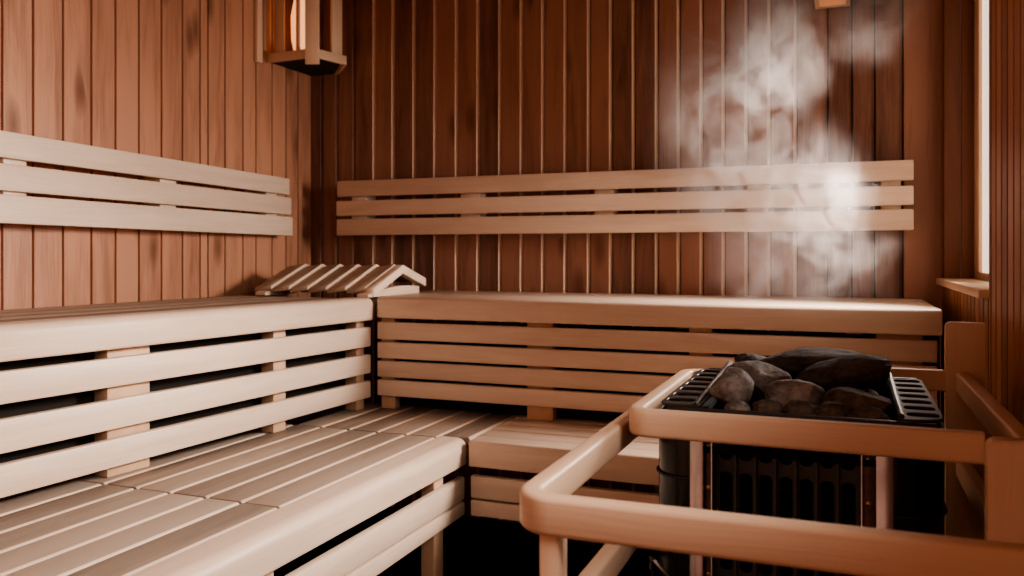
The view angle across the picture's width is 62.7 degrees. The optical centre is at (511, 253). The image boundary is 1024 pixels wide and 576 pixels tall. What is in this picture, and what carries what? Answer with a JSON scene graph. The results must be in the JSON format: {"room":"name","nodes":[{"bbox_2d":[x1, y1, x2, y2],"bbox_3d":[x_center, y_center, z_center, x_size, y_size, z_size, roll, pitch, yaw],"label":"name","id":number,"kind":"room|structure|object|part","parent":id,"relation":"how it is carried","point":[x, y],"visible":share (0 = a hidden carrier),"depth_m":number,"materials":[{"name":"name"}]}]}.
{"room":"spa","nodes":[
{"label":"spa","id":0,"kind":"room"},
{"bbox_2d":[0,0,310,501],"bbox_3d":[-1.749,-0.080,1.773,0.060,2.360,4.402,0,0,22],"label":"wall","id":1,"kind":"structure","parent":0,"point":[181,80],"depth_m":2.92,"materials":[{"name":"brown wood"}]},
{"bbox_2d":[0,130,292,235],"bbox_3d":[-1.384,-0.215,2.405,0.147,0.277,2.448,0,0,22],"label":"backrest","id":2,"kind":"object","parent":1,"relation":"attached to","point":[159,193],"depth_m":2.70,"materials":[{"name":"brown wood"}]},
{"bbox_2d":[254,0,346,75],"bbox_3d":[-0.847,-0.984,3.560,0.290,0.433,0.391,0,0,22],"label":"wall lamp","id":3,"kind":"object","parent":1,"relation":"attached to","point":[306,57],"visible":1,"depth_m":3.48,"materials":[{"name":"brown wood"}]},
{"bbox_3d":[-0.906,-0.816,3.455,0.238,0.038,0.014,0,0,25],"label":"frame","id":4,"kind":"part","parent":3,"relation":"part of","materials":[{"name":"brown wood"}]},
{"bbox_3d":[-0.892,-0.962,3.535,0.076,0.270,0.076,0,0,22],"label":"bulb","id":5,"kind":"part","parent":3,"relation":"part of","materials":[{"name":"white glass"}]},
{"bbox_3d":[-0.755,-0.816,3.475,0.014,0.038,0.178,0,0,36],"label":"frame","id":6,"kind":"part","parent":3,"relation":"part of","materials":[{"name":"brown wood"}]},
{"bbox_3d":[-0.741,-0.816,3.640,0.014,0.038,0.212,0,0,-21],"label":"frame","id":7,"kind":"part","parent":3,"relation":"part of","materials":[{"name":"brown wood"}]},
{"bbox_2d":[274,507,658,575],"bbox_3d":[-0.477,1.130,1.331,2.870,0.060,4.520,0,0,22],"label":"floor","id":8,"kind":"structure","parent":0,"point":[472,546],"depth_m":3.08,"materials":[{"name":"stone"}]},
{"bbox_2d":[0,424,465,575],"bbox_3d":[-0.794,0.824,1.788,0.698,0.552,1.835,0,0,22],"label":"bench","id":9,"kind":"object","parent":8,"relation":"on","point":[253,503],"visible":0.98,"depth_m":1.91,"materials":[{"name":"brown wood"}]},
{"bbox_2d":[0,295,372,497],"bbox_3d":[-1.246,0.349,2.144,0.612,0.399,2.150,0,0,27],"label":"bench","id":10,"kind":"object","parent":9,"relation":"on","point":[156,378],"visible":1,"depth_m":2.19,"materials":[{"name":"brown wood"}]},
{"bbox_3d":[-0.985,0.366,2.125,0.050,0.365,0.125,0,0,27],"label":"post","id":11,"kind":"part","parent":10,"relation":"part of","materials":[{"name":"brown wood"}]},
{"bbox_3d":[-1.012,0.192,2.023,0.085,0.083,2.146,0,0,27],"label":"rail","id":12,"kind":"part","parent":10,"relation":"part of","materials":[{"name":"brown wood"}]},
{"bbox_3d":[-0.740,0.366,2.608,0.050,0.365,0.055,0,0,27],"label":"post","id":13,"kind":"part","parent":10,"relation":"part of","materials":[{"name":"brown wood"}]},
{"bbox_2d":[254,264,425,297],"bbox_3d":[-0.663,0.096,3.245,0.520,0.115,0.430,0,0,22],"label":"headrest cover","id":14,"kind":"object","parent":10,"relation":"on","point":[373,280],"visible":1,"depth_m":3.15,"materials":[{"name":"brown wood"}]},
{"bbox_3d":[-0.432,0.098,3.169,0.034,0.112,0.400,0,0,22],"label":"frame","id":15,"kind":"part","parent":14,"relation":"part of","materials":[{"name":"brown wood"}]},
{"bbox_3d":[-0.556,0.366,2.971,0.050,0.365,0.045,0,0,27],"label":"post","id":16,"kind":"part","parent":10,"relation":"part of","materials":[{"name":"brown wood"}]},
{"bbox_3d":[-0.511,0.588,1.675,0.087,0.080,1.835,0,0,22],"label":"rail","id":17,"kind":"part","parent":9,"relation":"part of","materials":[{"name":"brown wood"}]},
{"bbox_3d":[-0.229,0.841,2.411,0.043,0.518,0.062,0,0,22],"label":"leg","id":18,"kind":"part","parent":9,"relation":"part of","materials":[{"name":"brown wood"}]},
{"bbox_2d":[298,401,658,520],"bbox_3d":[0.293,0.825,2.579,1.930,0.551,0.510,0,0,22],"label":"bench","id":19,"kind":"object","parent":8,"relation":"on","point":[501,441],"visible":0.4,"depth_m":2.47,"materials":[{"name":"brown wood"}]},
{"bbox_3d":[0.498,0.588,2.267,1.319,0.077,0.082,0,0,22],"label":"rail","id":20,"kind":"part","parent":19,"relation":"part of","materials":[{"name":"brown wood"}]},
{"bbox_2d":[369,290,942,420],"bbox_3d":[0.423,0.350,2.936,1.877,0.397,0.619,0,0,22],"label":"bench","id":21,"kind":"object","parent":19,"relation":"on","point":[540,369],"visible":0.81,"depth_m":2.71,"materials":[{"name":"brown wood"}]},
{"bbox_3d":[-0.433,0.366,3.003,0.055,0.365,0.039,0,0,22],"label":"post","id":22,"kind":"part","parent":21,"relation":"part of","materials":[{"name":"brown wood"}]},
{"bbox_3d":[0.099,0.366,2.791,0.092,0.365,0.039,0,0,22],"label":"post","id":23,"kind":"part","parent":21,"relation":"part of","materials":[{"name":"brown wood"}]},
{"bbox_3d":[0.368,0.189,2.673,1.785,0.073,0.090,0,0,22],"label":"rail","id":24,"kind":"part","parent":21,"relation":"part of","materials":[{"name":"brown wood"}]},
{"bbox_3d":[0.586,0.366,2.598,0.070,0.365,0.039,0,0,22],"label":"post","id":25,"kind":"part","parent":21,"relation":"part of","materials":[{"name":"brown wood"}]},
{"bbox_3d":[1.102,0.366,2.393,0.120,0.365,0.039,0,0,22],"label":"post","id":26,"kind":"part","parent":21,"relation":"part of","materials":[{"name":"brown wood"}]},
{"bbox_2d":[520,321,1023,575],"bbox_3d":[0.496,0.620,1.334,0.656,0.960,1.068,0,0,22],"label":"guard","id":27,"kind":"object","parent":8,"relation":"on","point":[984,535],"visible":0.77,"depth_m":1.08,"materials":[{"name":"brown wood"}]},
{"bbox_3d":[0.048,0.708,0.966,0.023,0.785,0.036,0,0,22],"label":"post","id":28,"kind":"part","parent":27,"relation":"part of","materials":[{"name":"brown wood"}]},
{"bbox_3d":[0.402,0.485,1.099,0.656,0.048,0.561,0,0,22],"label":"rail","id":29,"kind":"part","parent":27,"relation":"part of","materials":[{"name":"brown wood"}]},
{"bbox_3d":[0.449,0.296,1.215,0.656,0.044,0.811,0,0,22],"label":"rail","id":30,"kind":"part","parent":27,"relation":"part of","materials":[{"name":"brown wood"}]},
{"bbox_3d":[0.487,0.262,1.426,0.492,0.043,0.460,0,0,22],"label":"cross rail","id":31,"kind":"part","parent":27,"relation":"part of","materials":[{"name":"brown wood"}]},
{"bbox_3d":[0.629,0.262,1.739,0.568,0.043,0.113,0,0,-8],"label":"rail","id":32,"kind":"part","parent":27,"relation":"part of","materials":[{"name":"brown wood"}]},
{"bbox_3d":[0.795,0.431,1.403,0.026,0.043,0.665,0,0,22],"label":"rail","id":33,"kind":"part","parent":27,"relation":"part of","materials":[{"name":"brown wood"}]},
{"bbox_3d":[0.795,0.262,1.403,0.026,0.043,0.665,0,0,22],"label":"rail","id":34,"kind":"part","parent":27,"relation":"part of","materials":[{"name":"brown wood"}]},
{"bbox_2d":[649,348,947,575],"bbox_3d":[0.496,0.633,1.454,0.432,0.933,0.444,0,0,22],"label":"heater","id":35,"kind":"object","parent":8,"relation":"on","point":[901,494],"depth_m":1.31,"materials":[{"name":"black metal"}]},
{"bbox_3d":[0.308,0.632,1.533,0.054,0.755,0.431,0,0,14],"label":"panel","id":36,"kind":"part","parent":35,"relation":"part of","materials":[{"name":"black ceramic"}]},
{"bbox_3d":[0.363,0.222,1.384,0.072,0.070,0.105,0,0,22],"label":"heater stone","id":37,"kind":"part","parent":35,"relation":"part of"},
{"bbox_3d":[0.352,0.244,1.312,0.030,0.030,0.036,0,0,-26],"label":"heater stone","id":38,"kind":"part","parent":35,"relation":"part of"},
{"bbox_3d":[0.473,0.217,1.635,0.080,0.048,0.081,0,0,22],"label":"heater stone","id":39,"kind":"part","parent":35,"relation":"part of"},
{"bbox_3d":[0.428,0.214,1.464,0.107,0.056,0.095,0,0,-23],"label":"heater stone","id":40,"kind":"part","parent":35,"relation":"part of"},
{"bbox_3d":[0.397,0.240,1.298,0.051,0.034,0.036,0,0,22],"label":"heater stone","id":41,"kind":"part","parent":35,"relation":"part of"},
{"bbox_2d":[715,445,860,575],"bbox_3d":[0.421,0.632,1.293,0.216,0.755,0.015,0,0,22],"label":"grille","id":42,"kind":"object","parent":35,"relation":"attached to","point":[775,469],"depth_m":1.29,"materials":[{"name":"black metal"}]},
{"bbox_3d":[0.450,0.228,1.339,0.096,0.055,0.074,0,0,22],"label":"heater stone","id":43,"kind":"part","parent":35,"relation":"part of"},
{"bbox_2d":[704,403,885,466],"bbox_3d":[0.502,0.305,1.455,0.282,0.010,0.415,0,0,22],"label":"tray","id":44,"kind":"object","parent":35,"relation":"on","point":[838,459],"depth_m":1.28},
{"bbox_3d":[0.439,0.240,1.276,0.040,0.036,0.038,0,0,-18],"label":"heater stone","id":45,"kind":"part","parent":35,"relation":"part of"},
{"bbox_3d":[0.578,0.632,1.656,0.412,0.755,0.006,0,0,22],"label":"panel","id":46,"kind":"part","parent":35,"relation":"part of","materials":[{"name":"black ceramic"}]},
{"bbox_3d":[0.553,0.199,1.554,0.205,0.052,0.121,0,0,22],"label":"heater stone","id":47,"kind":"part","parent":35,"relation":"part of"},
{"bbox_3d":[0.481,0.240,1.262,0.054,0.035,0.037,0,0,22],"label":"heater stone","id":48,"kind":"part","parent":35,"relation":"part of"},
{"bbox_3d":[0.557,0.203,1.415,0.153,0.071,0.114,0,0,22],"label":"heater stone","id":49,"kind":"part","parent":35,"relation":"part of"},
{"bbox_3d":[0.533,0.230,1.303,0.106,0.044,0.087,0,0,22],"label":"heater stone","id":50,"kind":"part","parent":35,"relation":"part of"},
{"bbox_3d":[0.528,0.243,1.245,0.060,0.032,0.036,0,0,22],"label":"heater stone","id":51,"kind":"part","parent":35,"relation":"part of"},
{"bbox_3d":[0.592,0.241,1.388,0.039,0.033,0.068,0,0,1],"label":"heater stone","id":52,"kind":"part","parent":35,"relation":"part of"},
{"bbox_3d":[0.648,0.215,1.508,0.056,0.044,0.070,0,0,22],"label":"heater stone","id":53,"kind":"part","parent":35,"relation":"part of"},
{"bbox_3d":[0.687,0.632,1.381,0.062,0.755,0.433,0,0,31],"label":"panel","id":54,"kind":"part","parent":35,"relation":"part of","materials":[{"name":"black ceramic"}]},
{"bbox_2d":[311,0,940,522],"bbox_3d":[0.242,-0.080,3.380,2.672,2.360,0.060,0,0,22],"label":"wall","id":55,"kind":"structure","parent":0,"point":[425,88],"depth_m":3.27,"materials":[{"name":"brown wood"}]},
{"bbox_2d":[336,160,913,235],"bbox_3d":[0.307,-0.198,3.265,2.262,0.235,0.100,0,0,22],"label":"backrest","id":56,"kind":"object","parent":55,"relation":"attached to","point":[473,205],"depth_m":3.14,"materials":[{"name":"brown wood"}]},
{"bbox_2d":[814,0,849,8],"bbox_3d":[1.103,-1.006,2.894,0.116,0.288,0.203,0,0,22],"label":"wall lamp","id":57,"kind":"object","parent":55,"relation":"attached to","point":[819,4],"visible":1,"depth_m":2.96,"materials":[{"name":"brown wood"}]},
{"bbox_2d":[941,0,1023,440],"bbox_3d":[0.655,-0.080,0.820,0.012,2.360,4.400,0,0,22],"label":"wall","id":58,"kind":"structure","parent":0,"point":[1002,314],"depth_m":1.71,"materials":[{"name":"red wood"}]},
{"bbox_2d":[936,0,988,298],"bbox_3d":[1.298,-0.445,2.320,0.142,1.091,0.990,0,0,22],"label":"window","id":59,"kind":"structure","parent":58,"relation":"in","point":[966,22],"depth_m":2.74,"materials":[{"name":"brown wood"}]},
{"bbox_3d":[1.299,0.090,2.322,0.142,0.021,0.965,0,0,22],"label":"sill","id":60,"kind":"part","parent":59,"relation":"part of","materials":[{"name":"brown wood"}]},
{"bbox_3d":[1.347,0.069,2.300,0.027,0.022,0.930,0,0,22],"label":"frame","id":61,"kind":"part","parent":59,"relation":"part of","materials":[{"name":"brown wood"}]},
{"bbox_3d":[1.348,-0.451,2.300,0.006,1.018,0.930,0,0,22],"label":"pane","id":62,"kind":"part","parent":59,"relation":"part of","materials":[{"name":"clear glass"}]}
]}

